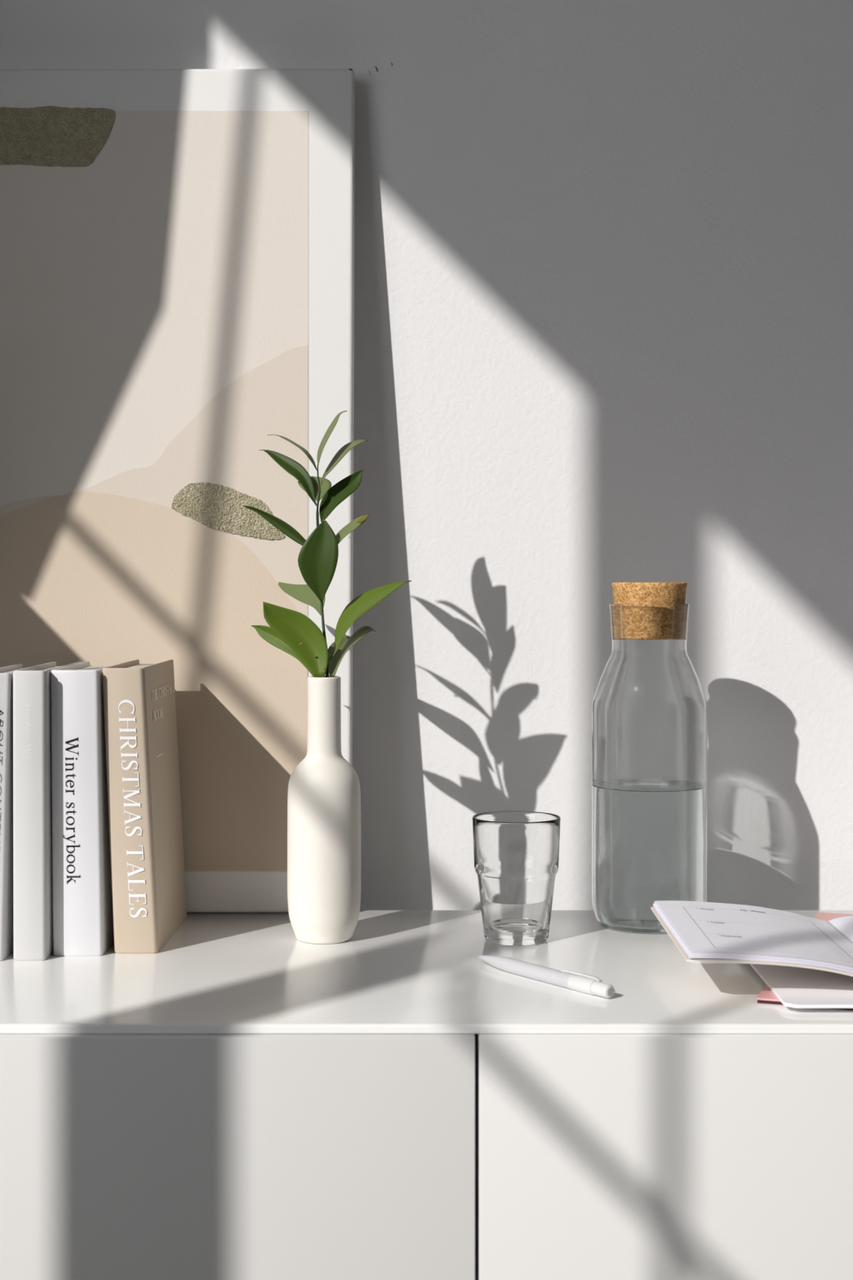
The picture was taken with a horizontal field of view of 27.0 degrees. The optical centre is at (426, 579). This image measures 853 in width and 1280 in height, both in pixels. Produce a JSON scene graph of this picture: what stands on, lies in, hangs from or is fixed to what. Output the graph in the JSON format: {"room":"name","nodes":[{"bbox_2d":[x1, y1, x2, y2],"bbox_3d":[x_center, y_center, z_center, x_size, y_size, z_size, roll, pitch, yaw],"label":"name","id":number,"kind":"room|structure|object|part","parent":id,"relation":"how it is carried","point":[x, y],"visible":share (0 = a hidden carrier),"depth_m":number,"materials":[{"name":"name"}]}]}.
{"room":"living room","nodes":[
{"label":"living room","id":0,"kind":"room"},
{"bbox_2d":[0,0,852,910],"bbox_3d":[0.550,-0.398,1.640,3.820,2.860,0.100,0,0,0],"label":"wall","id":1,"kind":"structure","parent":0,"point":[603,249],"depth_m":1.59,"materials":[{"name":"white paint"}]},
{"bbox_3d":[0.550,1.057,-0.385,3.820,0.050,4.150,0,0,0],"label":"floor","id":2,"kind":"structure","parent":0,"visible":0},
{"bbox_2d":[0,1034,475,1279],"bbox_3d":[-0.268,0.660,1.319,0.599,0.743,0.399,0,0,0],"label":"base cabinet","id":3,"kind":"object","parent":2,"relation":"on","point":[123,1157],"visible":0.72,"depth_m":1.12,"materials":[{"name":"white laminate"}]},
{"bbox_2d":[475,1034,852,1279],"bbox_3d":[0.332,0.660,1.319,0.599,0.743,0.399,0,0,0],"label":"base cabinet","id":4,"kind":"object","parent":2,"relation":"on","point":[598,1157],"visible":0.7,"depth_m":1.12,"materials":[{"name":"white laminate"}]},
{"bbox_3d":[-0.868,0.660,1.319,0.599,0.743,0.399,0,0,0],"label":"cabinet","id":5,"kind":"object","parent":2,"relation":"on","visible":0},
{"bbox_2d":[0,910,852,1034],"bbox_3d":[-0.268,0.285,1.323,1.800,0.006,0.392,0,0,0],"label":"countertop","id":6,"kind":"structure","parent":5,"relation":"on","point":[399,971],"depth_m":1.23,"materials":[{"name":"white laminate"}]},
{"bbox_2d":[0,663,24,960],"bbox_3d":[-0.324,0.175,1.387,0.033,0.213,0.152,0,0,0],"label":"book","id":7,"kind":"object","parent":6,"relation":"on","point":[6,673],"visible":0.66,"depth_m":1.31,"materials":[{"name":"white paper"}]},
{"bbox_2d":[13,661,82,960],"bbox_3d":[-0.294,0.175,1.387,0.025,0.215,0.146,0,0,0],"label":"book","id":8,"kind":"object","parent":6,"relation":"on","point":[33,891],"visible":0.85,"depth_m":1.31,"materials":[{"name":"white paper"}]},
{"bbox_2d":[50,661,128,956],"bbox_3d":[-0.262,0.175,1.403,0.039,0.214,0.147,0,0,0],"label":"book","id":9,"kind":"object","parent":6,"relation":"on","point":[83,922],"visible":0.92,"depth_m":1.33,"materials":[{"name":"white paper"}]},
{"bbox_2d":[102,659,186,953],"bbox_3d":[-0.223,0.174,1.413,0.045,0.215,0.148,0,0,0],"label":"book","id":10,"kind":"object","parent":6,"relation":"on","point":[148,894],"visible":1,"depth_m":1.34,"materials":[{"name":"beige paper"}]},
{"bbox_2d":[0,68,355,912],"bbox_3d":[-0.314,-0.085,1.540,0.500,0.733,0.090,0,0,0],"label":"canvas painting","id":11,"kind":"object","parent":6,"relation":"on","point":[177,246],"visible":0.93,"depth_m":1.54,"materials":[{"name":"white fabric"}]},
{"bbox_2d":[287,675,360,944],"bbox_3d":[-0.080,0.179,1.395,0.058,0.206,0.058,0,0,9],"label":"vase","id":12,"kind":"object","parent":6,"relation":"on","point":[324,793],"visible":1,"depth_m":1.37,"materials":[{"name":"beige ceramic"}]},
{"bbox_2d":[242,410,411,677],"bbox_3d":[-0.081,-0.010,1.415,0.125,0.255,0.082,0,0,25],"label":"leafy sprig","id":13,"kind":"object","parent":12,"relation":"in","point":[291,631],"visible":1,"depth_m":1.41,"materials":[{"name":"green plant"}]},
{"bbox_3d":[-0.081,0.013,1.402,0.005,0.208,0.019,0,0,-32],"label":"stem","id":14,"kind":"part","parent":13,"relation":"part of","materials":[{"name":"green plant"}]},
{"bbox_2d":[472,810,560,946],"bbox_3d":[0.070,0.234,1.391,0.069,0.096,0.069,0,0,-27],"label":"drinking glass","id":15,"kind":"object","parent":6,"relation":"on","point":[516,854],"visible":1,"depth_m":1.37,"materials":[{"name":"clear glass"}]},
{"bbox_2d":[478,955,614,998],"bbox_3d":[0.081,0.276,1.248,0.010,0.012,0.139,0,0,-38],"label":"ballpoint pen","id":16,"kind":"object","parent":6,"relation":"on","point":[562,978],"visible":1,"depth_m":1.23,"materials":[{"name":"white plastic"}]},
{"bbox_2d":[591,603,706,933],"bbox_3d":[0.182,0.151,1.453,0.094,0.262,0.094,0,0,21],"label":"carafe","id":17,"kind":"object","parent":6,"relation":"on","point":[649,836],"visible":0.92,"depth_m":1.42,"materials":[{"name":"clear glass"}]},
{"bbox_2d":[611,582,687,639],"bbox_3d":[0.182,0.025,1.453,0.062,0.046,0.062,0,0,0],"label":"cork stopper","id":18,"kind":"object","parent":17,"relation":"in","point":[643,620],"visible":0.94,"depth_m":1.43,"materials":[{"name":"brown wood"}]},
{"bbox_2d":[756,911,852,1010],"bbox_3d":[0.349,0.280,1.309,0.160,0.004,0.325,0,0,20],"label":"folder","id":19,"kind":"object","parent":6,"relation":"on","point":[766,996],"visible":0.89,"depth_m":1.20,"materials":[{"name":"pink paper"}]},
{"bbox_2d":[750,964,852,1008],"bbox_3d":[0.367,0.277,1.276,0.266,0.002,0.247,0,0,0],"label":"pages","id":20,"kind":"object","parent":19,"relation":"on","point":[795,987],"visible":0.34,"depth_m":1.21,"materials":[{"name":"white paper"}]},
{"bbox_2d":[650,900,852,976],"bbox_3d":[0.336,0.261,1.273,0.328,0.028,0.202,0,0,0],"label":"planner","id":21,"kind":"object","parent":20,"relation":"on","point":[703,932],"visible":1,"depth_m":1.25,"materials":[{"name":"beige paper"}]}
]}

